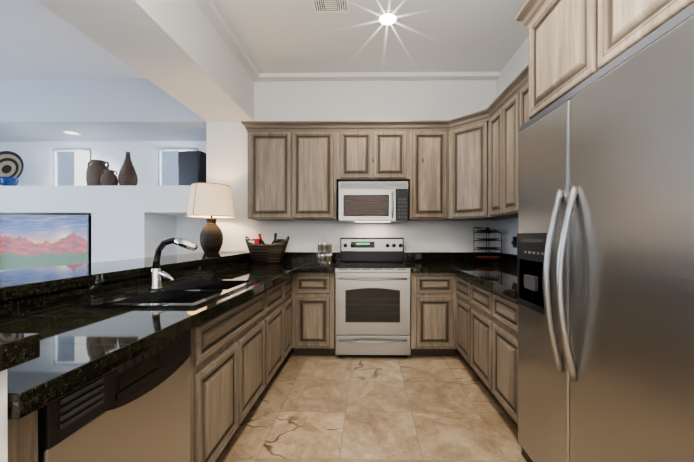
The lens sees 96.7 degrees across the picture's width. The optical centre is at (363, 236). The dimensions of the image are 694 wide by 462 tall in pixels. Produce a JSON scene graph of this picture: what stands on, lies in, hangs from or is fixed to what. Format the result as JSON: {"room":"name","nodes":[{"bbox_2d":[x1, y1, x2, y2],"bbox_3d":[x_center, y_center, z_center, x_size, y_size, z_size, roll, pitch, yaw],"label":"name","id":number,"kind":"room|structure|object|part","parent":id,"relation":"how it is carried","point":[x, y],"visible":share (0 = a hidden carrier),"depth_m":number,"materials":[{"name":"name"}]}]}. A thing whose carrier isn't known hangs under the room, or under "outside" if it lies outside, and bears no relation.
{"room":"kitchen","nodes":[
{"label":"kitchen","id":0,"kind":"room"},
{"bbox_2d":[0,141,203,185],"bbox_3d":[-4.221,-0.539,4.634,4.630,3.500,0.150,0,0,1],"label":"wall","id":1,"kind":"structure","parent":0,"point":[37,157],"depth_m":4.55,"materials":[{"name":"white paint"}]},
{"bbox_2d":[53,148,90,185],"bbox_3d":[-4.306,-0.897,4.569,0.554,0.810,0.040,0,0,1],"label":"window","id":2,"kind":"structure","parent":1,"relation":"in","point":[70,166],"depth_m":4.58,"materials":[{"name":"grey glass"}]},
{"bbox_2d":[158,148,197,185],"bbox_3d":[-2.734,-0.897,4.550,0.580,0.810,0.040,0,0,1],"label":"window","id":3,"kind":"structure","parent":1,"relation":"in","point":[167,166],"depth_m":4.56,"materials":[{"name":"grey glass"}]},
{"bbox_2d":[0,263,247,461],"bbox_3d":[-1.265,0.726,1.383,1.182,0.981,4.738,0,0,1],"label":"wall","id":4,"kind":"structure","parent":0,"point":[3,419],"depth_m":0.59,"materials":[{"name":"white paint"}]},
{"bbox_2d":[0,256,251,319],"bbox_3d":[-1.321,0.267,2.177,0.010,0.069,3.148,0,0,1],"label":"backsplash","id":5,"kind":"structure","parent":4,"relation":"attached to","point":[15,305],"depth_m":1.49,"materials":[{"name":"black stone"}]},
{"bbox_2d":[0,0,253,141],"bbox_3d":[-3.979,-1.841,0.648,5.212,0.882,7.810,0,0,1],"label":"beam","id":6,"kind":"structure","parent":0,"point":[180,57],"depth_m":3.41,"materials":[{"name":"white paint"}]},
{"bbox_2d":[61,130,81,134],"bbox_3d":[-3.942,-1.402,4.164,0.200,0.007,0.200,0,0,1],"label":"ceiling light","id":7,"kind":"object","parent":6,"relation":"attached to","point":[70,132],"visible":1,"depth_m":4.15,"materials":[{"name":"white plastic"}]},
{"bbox_2d":[186,182,245,252],"bbox_3d":[-1.654,-0.197,3.447,0.590,0.752,0.497,0,0,1],"label":"lamp","id":8,"kind":"object","parent":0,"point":[211,203],"visible":1,"depth_m":3.31,"materials":[{"name":"fabric"}]},
{"bbox_3d":[-1.700,-0.397,3.447,0.497,0.353,0.497,0,0,1],"label":"lamp shade","id":9,"kind":"part","parent":8,"relation":"part of","materials":[{"name":"beige fabric"}]},
{"bbox_2d":[0,80,495,271],"bbox_3d":[-2.477,-0.538,4.152,8.130,3.500,0.770,0,0,1],"label":"wall","id":10,"kind":"structure","parent":0,"point":[223,146],"depth_m":3.75,"materials":[{"name":"white paint"}]},
{"bbox_2d":[0,176,18,185],"bbox_3d":[-4.465,-0.687,3.881,0.170,0.118,0.170,0,0,1],"label":"bowl","id":11,"kind":"object","parent":10,"relation":"on","point":[8,181],"visible":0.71,"depth_m":3.83,"materials":[{"name":"blue ceramic"}]},
{"bbox_2d":[0,151,23,184],"bbox_3d":[-4.747,-0.886,4.099,0.477,0.515,0.165,0,0,1],"label":"disc","id":12,"kind":"object","parent":10,"relation":"on","point":[11,164],"visible":0.88,"depth_m":4.11,"materials":[{"name":"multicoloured ceramic"}]},
{"bbox_2d":[0,215,90,270],"bbox_3d":[-4.012,0.172,3.897,1.225,0.877,0.200,0,0,1],"label":"tv","id":13,"kind":"object","parent":10,"relation":"attached to","point":[33,241],"visible":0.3,"depth_m":3.82,"materials":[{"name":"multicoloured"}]},
{"bbox_2d":[86,159,108,185],"bbox_3d":[-3.493,-0.813,4.059,0.292,0.370,0.244,0,0,1],"label":"jug vase","id":14,"kind":"object","parent":10,"relation":"on","point":[95,169],"visible":0.73,"depth_m":3.96,"materials":[{"name":"brown ceramic"}]},
{"bbox_2d":[100,169,117,185],"bbox_3d":[-3.289,-0.743,3.987,0.206,0.230,0.180,0,0,1],"label":"vase","id":15,"kind":"object","parent":10,"relation":"on","point":[108,178],"visible":0.83,"depth_m":3.93,"materials":[{"name":"brown ceramic"}]},
{"bbox_2d":[118,152,137,185],"bbox_3d":[-3.098,-0.872,4.054,0.210,0.487,0.210,0,0,1],"label":"vase","id":16,"kind":"object","parent":10,"relation":"on","point":[127,175],"visible":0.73,"depth_m":4.00,"materials":[{"name":"brown ceramic"}]},
{"bbox_2d":[178,151,205,184],"bbox_3d":[-2.149,-0.845,3.944,0.300,0.435,0.256,0,0,9],"label":"speaker","id":17,"kind":"object","parent":10,"relation":"on","point":[191,167],"visible":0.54,"depth_m":3.82},
{"bbox_2d":[244,121,291,219],"bbox_3d":[-1.040,-0.730,3.571,0.493,1.066,0.346,0,0,1],"label":"upper cabinet","id":18,"kind":"object","parent":10,"relation":"attached to","point":[269,143],"depth_m":3.40,"materials":[{"name":"brown wood"}]},
{"bbox_2d":[292,121,339,219],"bbox_3d":[-0.546,-0.730,3.565,0.494,1.066,0.346,0,0,1],"label":"upper cabinet","id":19,"kind":"object","parent":10,"relation":"attached to","point":[315,186],"depth_m":3.39,"materials":[{"name":"brown wood"}]},
{"bbox_2d":[336,121,375,180],"bbox_3d":[-0.097,-0.949,3.559,0.405,0.628,0.346,0,0,1],"label":"upper cabinet","id":20,"kind":"object","parent":10,"relation":"attached to","point":[355,140],"depth_m":3.39,"materials":[{"name":"brown wood"}]},
{"bbox_2d":[339,181,407,222],"bbox_3d":[0.108,-0.384,3.497,0.751,0.430,0.468,0,0,1],"label":"microwave","id":21,"kind":"object","parent":20,"relation":"attached to","point":[373,201],"visible":1,"depth_m":3.31,"materials":[{"name":"silver metal"}]},
{"bbox_3d":[0.039,-0.343,3.308,0.617,0.343,0.087,0,0,1],"label":"door","id":22,"kind":"part","parent":21,"relation":"part of","materials":[{"name":"silver metal"}]},
{"bbox_2d":[282,252,495,259],"bbox_3d":[0.152,0.243,3.727,2.896,0.111,0.012,0,0,1],"label":"backsplash","id":23,"kind":"structure","parent":10,"relation":"attached to","point":[287,255],"depth_m":3.71,"materials":[{"name":"black stone"}]},
{"bbox_2d":[376,120,411,180],"bbox_3d":[0.309,-0.949,3.554,0.406,0.628,0.346,0,0,1],"label":"upper cabinet","id":24,"kind":"object","parent":10,"relation":"attached to","point":[393,138],"depth_m":3.38,"materials":[{"name":"brown wood"}]},
{"bbox_2d":[408,120,447,219],"bbox_3d":[0.729,-0.730,3.549,0.434,1.066,0.346,0,0,1],"label":"upper cabinet","id":25,"kind":"object","parent":10,"relation":"attached to","point":[428,186],"depth_m":3.38,"materials":[{"name":"brown wood"}]},
{"bbox_2d":[0,0,528,81],"bbox_3d":[-2.515,-2.081,0.244,8.150,0.400,7.040,0,0,1],"label":"ceiling","id":26,"kind":"structure","parent":0,"point":[300,40],"depth_m":3.06,"materials":[{"name":"white paint"}]},
{"bbox_2d":[311,0,349,13],"bbox_3d":[-0.275,-1.930,2.507,0.304,0.008,0.304,0,0,1],"label":"ceiling vent","id":27,"kind":"object","parent":26,"relation":"in","point":[330,6],"visible":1,"depth_m":2.58,"materials":[{"name":"white plastic"}]},
{"bbox_2d":[376,10,399,26],"bbox_3d":[0.214,-1.930,2.735,0.210,0.009,0.210,0,0,1],"label":"recessed light","id":28,"kind":"object","parent":26,"relation":"in","point":[388,18],"visible":1,"depth_m":2.73,"materials":[{"name":"white plastic"}]},
{"bbox_2d":[215,348,526,461],"bbox_3d":[-2.510,1.268,0.635,8.450,0.100,8.110,0,0,1],"label":"floor","id":29,"kind":"structure","parent":0,"point":[335,408],"depth_m":2.08,"materials":[{"name":"tile"}]},
{"bbox_2d":[38,329,190,461],"bbox_3d":[-1.016,0.788,1.008,0.590,0.860,0.587,0,0,1],"label":"dishwasher","id":30,"kind":"object","parent":29,"relation":"on","point":[137,409],"visible":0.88,"depth_m":0.96,"materials":[{"name":"grey metal"}]},
{"bbox_2d":[48,276,267,461],"bbox_3d":[-1.013,0.752,1.771,0.600,0.924,0.932,0,0,1],"label":"base cabinet","id":31,"kind":"object","parent":29,"relation":"on","point":[248,322],"depth_m":1.62,"materials":[{"name":"brown wood"}]},
{"bbox_2d":[0,268,299,423],"bbox_3d":[-0.986,0.327,1.809,0.669,0.050,2.420,0,0,1],"label":"countertop","id":32,"kind":"structure","parent":31,"relation":"on","point":[47,355],"depth_m":0.89,"materials":[{"name":"black stone"}]},
{"bbox_2d":[82,279,258,307],"bbox_3d":[-0.952,0.398,1.700,0.480,0.216,0.780,0,0,1],"label":"sink","id":33,"kind":"object","parent":32,"relation":"in","point":[190,293],"depth_m":1.65,"materials":[{"name":"black"}]},
{"bbox_2d":[149,237,197,289],"bbox_3d":[-1.063,0.146,1.705,0.248,0.288,0.125,0,0,1],"label":"faucet","id":34,"kind":"object","parent":32,"relation":"on","point":[156,273],"depth_m":1.70,"materials":[{"name":"silver metal"}]},
{"bbox_2d":[268,280,287,382],"bbox_3d":[-1.004,0.783,2.480,0.600,0.860,0.485,0,0,1],"label":"base cabinet","id":35,"kind":"object","parent":29,"relation":"on","point":[278,296],"depth_m":2.52,"materials":[{"name":"brown wood"}]},
{"bbox_2d":[288,276,295,354],"bbox_3d":[-0.999,0.782,2.901,0.600,0.860,0.358,0,0,1],"label":"base cabinet","id":36,"kind":"object","parent":29,"relation":"on","point":[291,279],"depth_m":3.02,"materials":[{"name":"brown wood"}]},
{"bbox_2d":[296,272,334,355],"bbox_3d":[-0.500,0.781,3.397,0.425,0.860,0.686,0,0,1],"label":"base cabinet","id":37,"kind":"object","parent":29,"relation":"on","point":[315,291],"depth_m":3.06,"materials":[{"name":"brown wood"}]},
{"bbox_2d":[236,260,339,271],"bbox_3d":[-0.794,0.324,3.381,1.014,0.050,0.728,0,0,1],"label":"countertop","id":38,"kind":"structure","parent":37,"relation":"on","point":[304,265],"depth_m":3.22,"materials":[{"name":"black stone"}]},
{"bbox_2d":[245,233,288,263],"bbox_3d":[-1.095,0.128,3.511,0.496,0.339,0.260,0,0,1],"label":"basket","id":39,"kind":"object","parent":38,"relation":"on","point":[260,251],"visible":1,"depth_m":3.42,"materials":[{"name":"wicker"}]},
{"bbox_2d":[317,236,332,263],"bbox_3d":[-0.443,0.145,3.503,0.181,0.303,0.181,0,0,1],"label":"spice rack","id":40,"kind":"object","parent":38,"relation":"on","point":[324,246],"visible":1,"depth_m":3.45,"materials":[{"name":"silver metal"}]},
{"bbox_2d":[335,238,410,357],"bbox_3d":[0.094,0.611,3.332,0.756,1.204,0.710,0,0,1],"label":"range","id":41,"kind":"object","parent":29,"relation":"on","point":[372,293],"visible":1,"depth_m":3.05,"materials":[{"name":"silver metal"}]},
{"bbox_3d":[0.091,1.074,3.029,0.744,0.190,0.091,0,0,1],"label":"drawer","id":42,"kind":"part","parent":41,"relation":"part of","materials":[{"name":"silver metal"}]},
{"bbox_3d":[0.090,0.662,3.025,0.744,0.613,0.096,0,0,1],"label":"door","id":43,"kind":"part","parent":41,"relation":"part of","materials":[{"name":"silver metal"}]},
{"bbox_2d":[410,272,455,355],"bbox_3d":[0.703,0.781,3.382,0.453,0.860,0.686,0,0,1],"label":"base cabinet","id":44,"kind":"object","parent":29,"relation":"on","point":[433,294],"depth_m":3.05,"materials":[{"name":"brown wood"}]},
{"bbox_2d":[404,260,516,271],"bbox_3d":[1.035,0.324,3.358,1.120,0.050,0.728,0,0,1],"label":"countertop","id":45,"kind":"structure","parent":44,"relation":"on","point":[416,265],"depth_m":3.22,"materials":[{"name":"black stone"}]},
{"bbox_2d":[415,254,420,258],"bbox_3d":[0.658,0.235,3.712,0.070,0.065,0.004,0,0,1],"label":"outlet","id":46,"kind":"object","parent":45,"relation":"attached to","point":[417,256],"depth_m":3.71,"materials":[{"name":"grey plastic"}]},
{"bbox_2d":[474,227,501,262],"bbox_3d":[1.400,0.095,3.480,0.330,0.404,0.319,0,0,1],"label":"plate rack","id":47,"kind":"object","parent":45,"relation":"on","point":[486,231],"visible":1,"depth_m":3.42,"materials":[{"name":"black metal"}]},
{"bbox_2d":[456,276,467,362],"bbox_3d":[1.246,0.782,2.827,0.686,0.860,0.450,0,0,1],"label":"base cabinet","id":48,"kind":"object","parent":29,"relation":"on","point":[461,284],"depth_m":2.84,"materials":[{"name":"brown wood"}]},
{"bbox_2d":[468,280,487,388],"bbox_3d":[1.240,0.783,2.377,0.686,0.860,0.450,0,0,1],"label":"base cabinet","id":49,"kind":"object","parent":29,"relation":"on","point":[477,296],"depth_m":2.42,"materials":[{"name":"brown wood"}]},
{"bbox_2d":[488,288,517,426],"bbox_3d":[1.235,0.784,1.942,0.686,0.860,0.420,0,0,1],"label":"base cabinet","id":50,"kind":"object","parent":29,"relation":"on","point":[502,312],"depth_m":1.97,"materials":[{"name":"brown wood"}]},
{"bbox_2d":[452,268,516,299],"bbox_3d":[1.220,0.326,2.362,0.726,0.050,1.260,0,0,1],"label":"countertop","id":51,"kind":"structure","parent":50,"relation":"on","point":[502,280],"depth_m":2.34,"materials":[{"name":"black stone"}]},
{"bbox_2d":[516,3,693,461],"bbox_3d":[1.172,0.302,1.205,0.789,1.830,1.045,0,0,1],"label":"fridge","id":52,"kind":"object","parent":29,"relation":"on","point":[605,270],"visible":1,"depth_m":1.06,"materials":[{"name":"grey metal"}]},
{"bbox_2d":[518,99,570,461],"bbox_3d":[0.890,0.286,1.513,0.058,1.732,0.437,0,0,1],"label":"freezer","id":53,"kind":"object","parent":52,"relation":"in","point":[544,144],"depth_m":1.49,"materials":[{"name":"silver metal"}]},
{"bbox_2d":[496,37,528,254],"bbox_3d":[1.635,-0.531,0.270,0.150,3.500,7.190,0,0,1],"label":"wall","id":54,"kind":"structure","parent":0,"point":[508,227],"depth_m":3.38,"materials":[{"name":"white paint"}]},
{"bbox_2d":[448,108,487,219],"bbox_3d":[1.270,-0.730,3.390,0.652,1.066,0.651,0,0,1],"label":"upper cabinet","id":55,"kind":"object","parent":54,"relation":"attached to","point":[467,134],"depth_m":3.21,"materials":[{"name":"brown wood"}]},
{"bbox_2d":[488,96,517,219],"bbox_3d":[1.417,-0.729,2.912,0.346,1.066,0.300,0,0,1],"label":"upper cabinet","id":56,"kind":"object","parent":54,"relation":"attached to","point":[494,109],"depth_m":2.95,"materials":[{"name":"brown wood"}]},
{"bbox_2d":[496,252,516,263],"bbox_3d":[1.581,0.245,2.715,0.012,0.111,1.976,0,0,1],"label":"backsplash","id":57,"kind":"structure","parent":54,"relation":"attached to","point":[506,258],"depth_m":3.40,"materials":[{"name":"black stone"}]},
{"bbox_2d":[500,80,515,215],"bbox_3d":[1.413,-0.728,2.612,0.346,1.066,0.300,0,0,1],"label":"upper cabinet","id":58,"kind":"object","parent":54,"relation":"attached to","point":[508,97],"depth_m":2.64,"materials":[{"name":"brown wood"}]},
{"bbox_2d":[512,237,516,247],"bbox_3d":[1.581,0.056,3.247,0.028,0.115,0.080,0,0,1],"label":"outlet","id":59,"kind":"object","parent":54,"relation":"attached to","point":[514,242],"depth_m":3.23,"materials":[{"name":"black plastic"}]},
{"bbox_2d":[516,76,519,215],"bbox_3d":[1.409,-0.728,2.312,0.346,1.066,0.300,0,0,1],"label":"upper cabinet","id":60,"kind":"object","parent":54,"relation":"attached to","point":[518,77],"depth_m":2.48,"materials":[{"name":"brown wood"}]},
{"bbox_2d":[520,0,587,126],"bbox_3d":[1.236,-0.946,1.454,0.672,0.626,0.530,0,0,1],"label":"upper cabinet","id":61,"kind":"object","parent":54,"relation":"attached to","point":[558,29],"depth_m":1.48,"materials":[{"name":"brown wood"}]},
{"bbox_2d":[588,0,693,77],"bbox_3d":[1.229,-0.945,0.924,0.672,0.626,0.530,0,0,1],"label":"upper cabinet","id":62,"kind":"object","parent":54,"relation":"attached to","point":[614,26],"depth_m":1.08,"materials":[{"name":"brown wood"}]}
]}

